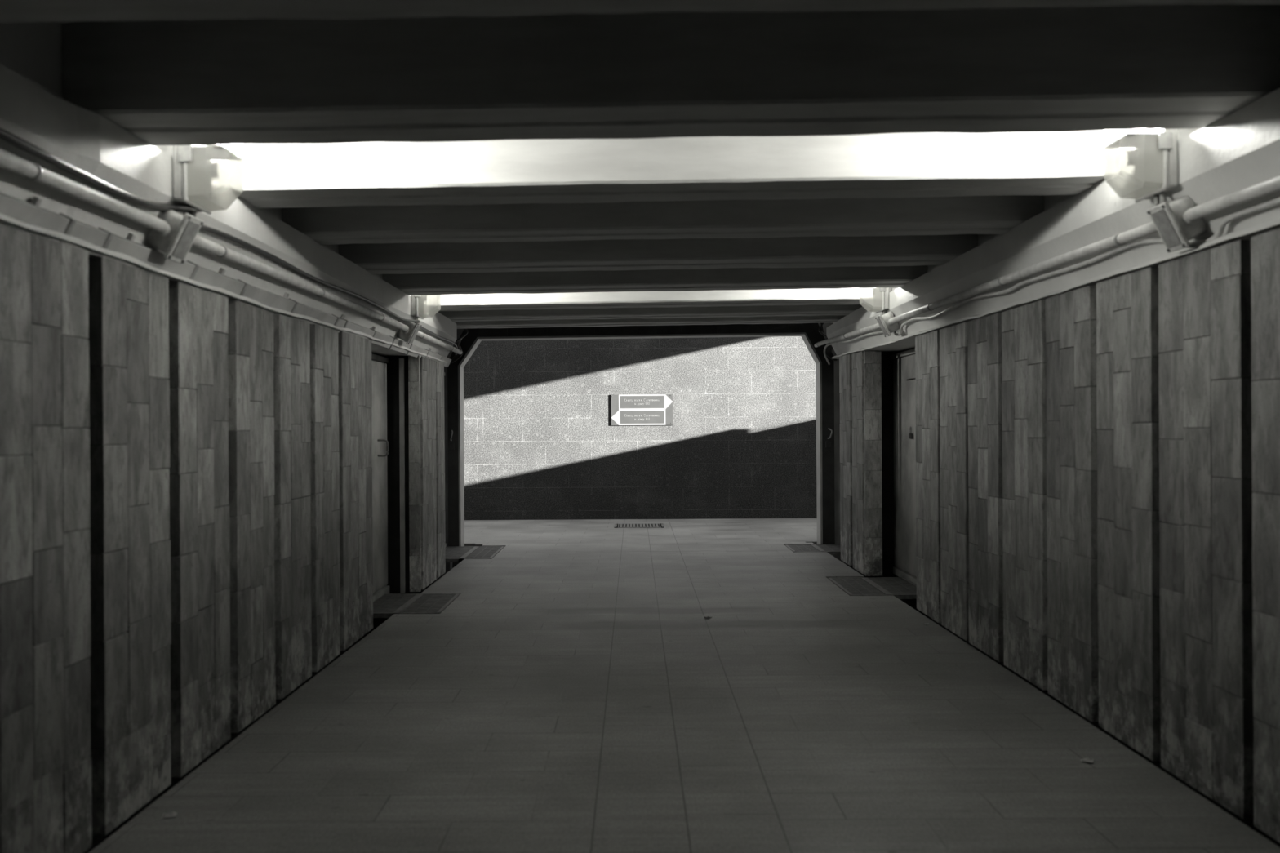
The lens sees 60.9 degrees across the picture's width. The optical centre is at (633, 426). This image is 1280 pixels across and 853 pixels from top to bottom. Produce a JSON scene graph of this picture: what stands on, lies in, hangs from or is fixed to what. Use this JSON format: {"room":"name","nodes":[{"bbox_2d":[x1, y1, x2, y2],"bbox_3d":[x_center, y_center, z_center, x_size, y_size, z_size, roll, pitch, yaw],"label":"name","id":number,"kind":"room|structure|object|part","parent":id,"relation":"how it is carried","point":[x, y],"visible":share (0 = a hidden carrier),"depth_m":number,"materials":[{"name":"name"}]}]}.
{"room":"pedestrian underpass","nodes":[
{"label":"pedestrian underpass","id":0,"kind":"room"},
{"bbox_2d":[0,222,445,852],"bbox_3d":[-2.468,0.274,3.350,1.062,3.320,20.700,0,0,0],"label":"wall","id":1,"kind":"structure","parent":0,"point":[186,539],"depth_m":4.47,"materials":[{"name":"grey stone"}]},
{"bbox_3d":[-1.987,0.436,3.603,0.101,2.123,0.553,0,0,0],"label":"cladding panel","id":2,"kind":"part","parent":1,"relation":"part of","materials":[{"name":"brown stone"}]},
{"bbox_3d":[-1.987,0.438,4.265,0.101,2.120,0.568,0,0,0],"label":"cladding panel","id":3,"kind":"part","parent":1,"relation":"part of","materials":[{"name":"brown stone"}]},
{"bbox_2d":[146,209,204,263],"bbox_3d":[-1.867,-0.778,4.420,0.189,0.215,0.176,0,0,0],"label":"junction box","id":4,"kind":"object","parent":1,"relation":"attached to","point":[177,240],"visible":0.98,"depth_m":4.36,"materials":[{"name":"grey metal"}]},
{"bbox_3d":[-1.828,-0.762,4.420,0.017,0.200,0.150,27,0,0],"label":"lid","id":5,"kind":"part","parent":4,"relation":"part of","materials":[{"name":"grey metal"}]},
{"bbox_3d":[-1.819,-0.757,4.420,0.004,0.160,0.110,27,0,0],"label":"lid plate","id":6,"kind":"part","parent":4,"relation":"part of","materials":[{"name":"grey metal"}]},
{"bbox_3d":[-1.987,0.439,4.930,0.101,2.117,0.568,0,0,0],"label":"cladding panel","id":7,"kind":"part","parent":1,"relation":"part of","materials":[{"name":"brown stone"}]},
{"bbox_2d":[173,143,243,214],"bbox_3d":[-1.758,-1.065,4.520,0.215,0.441,0.284,0,0,0],"label":"wall lamp","id":8,"kind":"object","parent":1,"relation":"attached to","point":[207,179],"visible":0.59,"depth_m":4.41,"materials":[{"name":"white plastic"}]},
{"bbox_2d":[209,144,224,148],"bbox_3d":[-1.736,-1.137,4.520,0.136,0.008,0.224,0,0,0],"label":"light fixture","id":9,"kind":"object","parent":8,"relation":"on","point":[215,146],"depth_m":4.41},
{"bbox_2d":[0,191,451,367],"bbox_3d":[-1.962,-0.684,2.491,0.090,0.133,18.010,0,0,0],"label":"cable trunking","id":10,"kind":"object","parent":1,"relation":"attached to","point":[31,213],"visible":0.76,"depth_m":4.50,"materials":[{"name":"grey metal"}]},
{"bbox_2d":[0,22,456,363],"bbox_3d":[-2.411,-1.052,2.275,1.090,0.870,18.550,0,0,0],"label":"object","id":11,"kind":"structure","parent":1,"relation":"attached to","point":[33,108],"depth_m":4.10,"materials":[{"name":"white paint"}]},
{"bbox_2d":[0,148,462,354],"bbox_3d":[-1.876,-0.803,2.625,0.064,0.070,18.250,0,0,0],"label":"conduit","id":12,"kind":"object","parent":1,"relation":"attached to","point":[31,171],"visible":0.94,"depth_m":4.22,"materials":[{"name":"grey metal"}]},
{"bbox_2d":[0,128,197,217],"bbox_3d":[-1.851,-0.874,-0.990,0.087,0.080,11.019,0,0,0],"label":"power cable","id":13,"kind":"object","parent":12,"relation":"on","point":[5,135],"visible":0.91,"depth_m":3.72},
{"bbox_2d":[199,225,419,323],"bbox_3d":[-1.871,-0.846,6.811,0.087,0.096,4.631,0,0,1],"label":"power cable","id":14,"kind":"object","parent":12,"relation":"on","point":[203,228],"visible":0.87,"depth_m":5.92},
{"bbox_2d":[419,326,457,355],"bbox_3d":[-1.893,-0.825,10.401,0.070,0.112,2.610,0,0,0],"label":"power cable","id":15,"kind":"object","parent":12,"relation":"on","point":[454,344],"visible":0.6,"depth_m":10.44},
{"bbox_3d":[-1.987,0.441,5.593,0.101,2.114,0.553,0,0,0],"label":"cladding panel","id":16,"kind":"part","parent":1,"relation":"part of","materials":[{"name":"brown stone"}]},
{"bbox_3d":[-1.987,0.438,6.250,0.102,2.119,0.558,0,0,0],"label":"cladding panel","id":17,"kind":"part","parent":1,"relation":"part of","materials":[{"name":"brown stone"}]},
{"bbox_3d":[-1.987,0.433,6.897,0.101,2.128,0.533,0,0,0],"label":"cladding panel","id":18,"kind":"part","parent":1,"relation":"part of","materials":[{"name":"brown stone"}]},
{"bbox_3d":[-1.987,0.429,7.660,0.101,2.137,0.818,0,0,0],"label":"cladding panel","id":19,"kind":"part","parent":1,"relation":"part of","materials":[{"name":"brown stone"}]},
{"bbox_2d":[371,353,389,601],"bbox_3d":[-2.230,0.452,9.045,0.126,2.160,1.910,0,0,0],"label":"door","id":20,"kind":"structure","parent":1,"relation":"in","point":[379,366],"depth_m":9.68,"materials":[{"name":"grey paint"}]},
{"bbox_3d":[-2.216,0.190,9.620,0.096,0.158,0.020,0,0,0],"label":"handle","id":21,"kind":"part","parent":20,"relation":"part of","materials":[{"name":"metal"}]},
{"bbox_2d":[396,321,422,345],"bbox_3d":[-1.865,-0.783,9.020,0.189,0.215,0.176,0,0,0],"label":"junction box","id":22,"kind":"object","parent":1,"relation":"attached to","point":[409,335],"visible":0.95,"depth_m":8.96,"materials":[{"name":"grey metal"}]},
{"bbox_3d":[-1.825,-0.767,9.020,0.017,0.200,0.150,27,0,0],"label":"lid","id":23,"kind":"part","parent":22,"relation":"part of","materials":[{"name":"grey metal"}]},
{"bbox_3d":[-1.816,-0.762,9.020,0.004,0.160,0.110,27,0,0],"label":"lid plate","id":24,"kind":"part","parent":22,"relation":"part of","materials":[{"name":"grey metal"}]},
{"bbox_3d":[-1.987,0.427,9.867,0.101,2.142,0.033,0,0,0],"label":"cladding panel","id":25,"kind":"part","parent":1,"relation":"part of","materials":[{"name":"brown stone"}]},
{"bbox_2d":[410,294,440,319],"bbox_3d":[-1.758,-1.080,9.220,0.215,0.441,0.284,0,0,0],"label":"wall lamp","id":26,"kind":"object","parent":1,"relation":"attached to","point":[422,307],"visible":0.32,"depth_m":9.10,"materials":[{"name":"grey metal"}]},
{"bbox_2d":[417,294,440,317],"bbox_3d":[-1.728,-1.111,9.220,0.153,0.360,0.250,0,0,0],"label":"diffuser","id":27,"kind":"object","parent":26,"relation":"attached to","point":[428,305],"depth_m":9.11,"materials":[{"name":"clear plastic"}]},
{"bbox_3d":[-1.987,0.426,10.335,0.101,2.143,0.688,0,0,0],"label":"cladding panel","id":28,"kind":"part","parent":1,"relation":"part of","materials":[{"name":"brown stone"}]},
{"bbox_3d":[-1.987,0.425,10.945,0.101,2.144,0.408,0,0,0],"label":"cladding panel","id":29,"kind":"part","parent":1,"relation":"part of","materials":[{"name":"brown stone"}]},
{"bbox_2d":[443,372,446,547],"bbox_3d":[-2.382,0.428,12.430,0.042,2.210,2.460,0,0,0],"label":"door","id":30,"kind":"structure","parent":1,"relation":"in","point":[444,372],"depth_m":13.64,"materials":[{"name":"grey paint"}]},
{"bbox_3d":[-2.388,0.413,12.430,0.030,2.080,2.440,0,0,0],"label":"panel","id":31,"kind":"part","parent":30,"relation":"part of","materials":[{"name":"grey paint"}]},
{"bbox_2d":[450,328,467,363],"bbox_3d":[-2.141,-1.038,13.336,0.209,0.516,0.197,0,0,-23],"label":"cable bundle","id":32,"kind":"object","parent":1,"relation":"attached to","point":[457,342],"visible":0.61,"depth_m":13.33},
{"bbox_2d":[0,0,1279,328],"bbox_3d":[0.142,-1.421,3.450,6.100,0.657,20.900,0,0,0],"label":"ceiling","id":33,"kind":"structure","parent":0,"point":[516,163],"depth_m":3.96,"materials":[{"name":"concrete"}]},
{"bbox_2d":[463,336,817,519],"bbox_3d":[-0.001,-0.250,17.800,19.000,4.300,0.400,0,0,0],"label":"wall","id":34,"kind":"structure","parent":0,"point":[541,442],"depth_m":17.60,"materials":[{"name":"stone"}]},
{"bbox_2d":[610,394,673,425],"bbox_3d":[0.129,-0.269,17.590,1.002,0.501,0.018,0,0,0],"label":"direction sign","id":35,"kind":"object","parent":34,"relation":"attached to","point":[625,409],"visible":1,"depth_m":17.58,"materials":[{"name":"grey metal"}]},
{"bbox_2d":[444,322,845,574],"bbox_3d":[-1.250,-0.043,13.910,16.500,4.100,0.180,0,0,0],"label":"wall","id":36,"kind":"structure","parent":0,"point":[459,331],"depth_m":13.82,"materials":[{"name":"grey concrete"}]},
{"bbox_2d":[88,518,1279,852],"bbox_3d":[-0.041,1.700,5.450,6.300,0.400,24.900,0,0,0],"label":"floor","id":37,"kind":"structure","parent":0,"point":[576,693],"depth_m":5.34,"materials":[{"name":"grey stone"}]},
{"bbox_2d":[161,811,177,817],"bbox_3d":[-1.793,1.498,4.200,0.055,0.014,0.034,0,0,-17],"label":"paper scrap","id":38,"kind":"object","parent":37,"relation":"on","point":[173,814],"visible":1,"depth_m":4.20,"materials":[{"name":"grey paper"}]},
{"bbox_2d":[373,593,460,617],"bbox_3d":[-1.919,1.526,9.295,0.705,0.039,1.030,0,0,0],"label":"floor grate","id":39,"kind":"object","parent":37,"relation":"in","point":[388,605],"visible":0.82,"depth_m":9.27,"materials":[{"name":"metal"}]},
{"bbox_2d":[444,546,504,562],"bbox_3d":[-1.994,1.526,13.050,0.735,0.039,1.280,0,0,0],"label":"floor grate","id":40,"kind":"object","parent":37,"relation":"in","point":[453,553],"visible":0.83,"depth_m":13.01,"materials":[{"name":"metal"}]},
{"bbox_2d":[614,523,664,528],"bbox_3d":[0.078,1.498,16.400,0.740,0.013,0.600,0,0,0],"label":"drain grate","id":41,"kind":"object","parent":37,"relation":"on","point":[653,525],"visible":1,"depth_m":16.35,"materials":[{"name":"metal"}]},
{"bbox_2d":[447,323,835,546],"bbox_3d":[0.088,0.130,13.786,4.865,2.940,0.428,0,0,0],"label":"frame","id":42,"kind":"object","parent":37,"relation":"on","point":[810,334],"visible":0.91,"depth_m":13.70,"materials":[{"name":"black paint"}]},
{"bbox_3d":[2.454,0.087,13.637,0.037,0.138,0.131,0,0,-10],"label":"handle","id":43,"kind":"part","parent":42,"relation":"part of","materials":[{"name":"grey metal"}]},
{"bbox_2d":[784,544,840,555],"bbox_3d":[2.266,1.503,13.300,0.745,0.039,0.780,0,0,0],"label":"floor grate","id":44,"kind":"object","parent":37,"relation":"in","point":[833,549],"visible":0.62,"depth_m":13.30,"materials":[{"name":"metal"}]},
{"bbox_2d":[827,577,916,599],"bbox_3d":[2.276,1.503,10.145,0.745,0.039,1.110,0,0,0],"label":"floor grate","id":45,"kind":"object","parent":37,"relation":"in","point":[901,588],"visible":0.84,"depth_m":10.12,"materials":[{"name":"metal"}]},
{"bbox_2d":[1080,758,1093,762],"bbox_3d":[2.008,1.477,4.821,0.057,0.014,0.034,0,0,23],"label":"paper scrap","id":46,"kind":"object","parent":37,"relation":"on","point":[1087,760],"visible":1,"depth_m":4.82,"materials":[{"name":"grey paper"}]},
{"bbox_2d":[839,227,1279,847],"bbox_3d":[2.788,0.245,3.350,1.026,3.320,20.700,0,0,0],"label":"wall","id":47,"kind":"structure","parent":0,"point":[1098,466],"depth_m":5.12,"materials":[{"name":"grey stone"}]},
{"bbox_2d":[818,322,837,360],"bbox_3d":[2.370,-1.062,13.337,0.210,0.516,0.199,0,0,24],"label":"cable bundle","id":48,"kind":"object","parent":47,"relation":"attached to","point":[828,349],"visible":0.68,"depth_m":13.33,"materials":[{"name":"black rubber"}]},
{"bbox_3d":[2.359,0.350,11.760,0.166,2.248,0.558,0,0,0],"label":"cladding panel","id":49,"kind":"part","parent":47,"relation":"part of","materials":[{"name":"brown stone"}]},
{"bbox_3d":[2.359,0.358,11.110,0.166,2.231,0.498,0,0,0],"label":"cladding panel","id":50,"kind":"part","parent":47,"relation":"part of","materials":[{"name":"brown stone"}]},
{"bbox_3d":[2.359,0.364,10.740,0.166,2.220,0.038,0,0,0],"label":"cladding panel","id":51,"kind":"part","parent":47,"relation":"part of","materials":[{"name":"brown stone"}]},
{"bbox_2d":[859,287,888,315],"bbox_3d":[2.091,-1.161,9.500,0.215,0.441,0.284,0,0,0],"label":"wall lamp","id":52,"kind":"object","parent":47,"relation":"attached to","point":[876,300],"visible":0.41,"depth_m":9.38,"materials":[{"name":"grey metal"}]},
{"bbox_2d":[859,287,882,311],"bbox_3d":[2.060,-1.191,9.500,0.153,0.360,0.250,0,0,0],"label":"diffuser","id":53,"kind":"object","parent":52,"relation":"attached to","point":[870,298],"depth_m":9.40,"materials":[{"name":"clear plastic"}]},
{"bbox_2d":[891,348,916,584],"bbox_3d":[2.666,0.385,9.985,0.042,2.240,2.330,0,0,0],"label":"door","id":54,"kind":"structure","parent":47,"relation":"in","point":[904,362],"depth_m":10.68,"materials":[{"name":"grey paint"}]},
{"bbox_2d":[908,426,912,438],"bbox_3d":[2.631,0.057,10.350,0.026,0.117,0.056,0,0,0],"label":"padlock","id":55,"kind":"object","parent":54,"relation":"hanging from","point":[910,434],"visible":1,"depth_m":10.33,"materials":[{"name":"black paint"}]},
{"bbox_3d":[2.329,0.374,8.480,0.106,2.199,0.638,0,0,0],"label":"cladding panel","id":56,"kind":"part","parent":47,"relation":"part of","materials":[{"name":"brown stone"}]},
{"bbox_3d":[2.329,0.376,7.790,0.106,2.196,0.618,0,0,0],"label":"cladding panel","id":57,"kind":"part","parent":47,"relation":"part of","materials":[{"name":"brown stone"}]},
{"bbox_3d":[2.329,0.380,7.115,0.106,2.188,0.608,0,0,0],"label":"cladding panel","id":58,"kind":"part","parent":47,"relation":"part of","materials":[{"name":"grey stone"}]},
{"bbox_3d":[2.329,0.383,6.402,0.106,2.181,0.653,0,0,0],"label":"cladding panel","id":59,"kind":"part","parent":47,"relation":"part of","materials":[{"name":"grey stone"}]},
{"bbox_2d":[813,175,1279,347],"bbox_3d":[2.208,-0.899,3.200,0.088,0.182,19.400,0,0,0],"label":"conduit","id":60,"kind":"object","parent":47,"relation":"attached to","point":[1272,185],"visible":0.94,"depth_m":5.22,"materials":[{"name":"grey metal"}]},
{"bbox_2d":[875,311,899,337],"bbox_3d":[2.179,-0.880,9.350,0.189,0.215,0.176,0,0,0],"label":"junction box","id":61,"kind":"object","parent":60,"relation":"attached to","point":[886,327],"visible":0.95,"depth_m":9.29,"materials":[{"name":"grey metal"}]},
{"bbox_3d":[2.131,-0.858,9.350,0.004,0.160,0.110,-28,0,0],"label":"lid plate","id":62,"kind":"part","parent":61,"relation":"part of","materials":[{"name":"grey metal"}]},
{"bbox_3d":[2.141,-0.863,9.350,0.017,0.200,0.150,-28,0,0],"label":"lid","id":63,"kind":"part","parent":61,"relation":"part of","materials":[{"name":"grey metal"}]},
{"bbox_2d":[823,197,1279,364],"bbox_3d":[2.263,-0.833,3.229,0.139,0.213,19.458,0,0,0],"label":"power cable","id":64,"kind":"object","parent":47,"relation":"attached to","point":[1226,220],"visible":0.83,"depth_m":5.36,"materials":[{"name":"grey plastic"}]},
{"bbox_2d":[826,87,1279,358],"bbox_3d":[2.696,-1.110,2.860,0.995,0.810,19.720,0,0,0],"label":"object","id":65,"kind":"structure","parent":47,"relation":"attached to","point":[1240,150],"depth_m":5.31,"materials":[{"name":"white paint"}]},
{"bbox_3d":[2.329,0.384,5.720,0.106,2.179,0.578,0,0,0],"label":"cladding panel","id":66,"kind":"part","parent":47,"relation":"part of","materials":[{"name":"grey stone"}]},
{"bbox_3d":[2.329,0.385,5.072,0.106,2.177,0.563,0,0,0],"label":"cladding panel","id":67,"kind":"part","parent":47,"relation":"part of","materials":[{"name":"grey stone"}]},
{"bbox_2d":[1103,128,1177,206],"bbox_3d":[2.091,-1.116,4.520,0.215,0.441,0.284,0,0,0],"label":"wall lamp","id":68,"kind":"object","parent":47,"relation":"attached to","point":[1140,164],"visible":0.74,"depth_m":4.42,"materials":[{"name":"grey metal"}]},
{"bbox_2d":[1124,132,1140,135],"bbox_3d":[2.068,-1.188,4.520,0.136,0.008,0.224,0,0,0],"label":"light fixture","id":69,"kind":"object","parent":68,"relation":"on","point":[1126,133],"depth_m":4.41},
{"bbox_2d":[1146,195,1206,252],"bbox_3d":[2.208,-0.825,4.420,0.189,0.215,0.176,0,0,0],"label":"junction box","id":70,"kind":"object","parent":47,"relation":"attached to","point":[1170,220],"visible":0.97,"depth_m":4.37,"materials":[{"name":"grey metal"}]},
{"bbox_3d":[2.160,-0.803,4.420,0.004,0.160,0.110,-28,0,0],"label":"lid plate","id":71,"kind":"part","parent":70,"relation":"part of","materials":[{"name":"grey metal"}]},
{"bbox_3d":[2.169,-0.808,4.420,0.017,0.200,0.150,-28,0,0],"label":"lid","id":72,"kind":"part","parent":70,"relation":"part of","materials":[{"name":"grey metal"}]},
{"bbox_3d":[2.329,0.386,4.400,0.106,2.175,0.638,0,0,0],"label":"cladding panel","id":73,"kind":"part","parent":47,"relation":"part of","materials":[{"name":"grey stone"}]},
{"bbox_3d":[2.329,0.387,3.703,0.106,2.174,0.623,0,0,0],"label":"cladding panel","id":74,"kind":"part","parent":47,"relation":"part of","materials":[{"name":"grey stone"}]}
]}

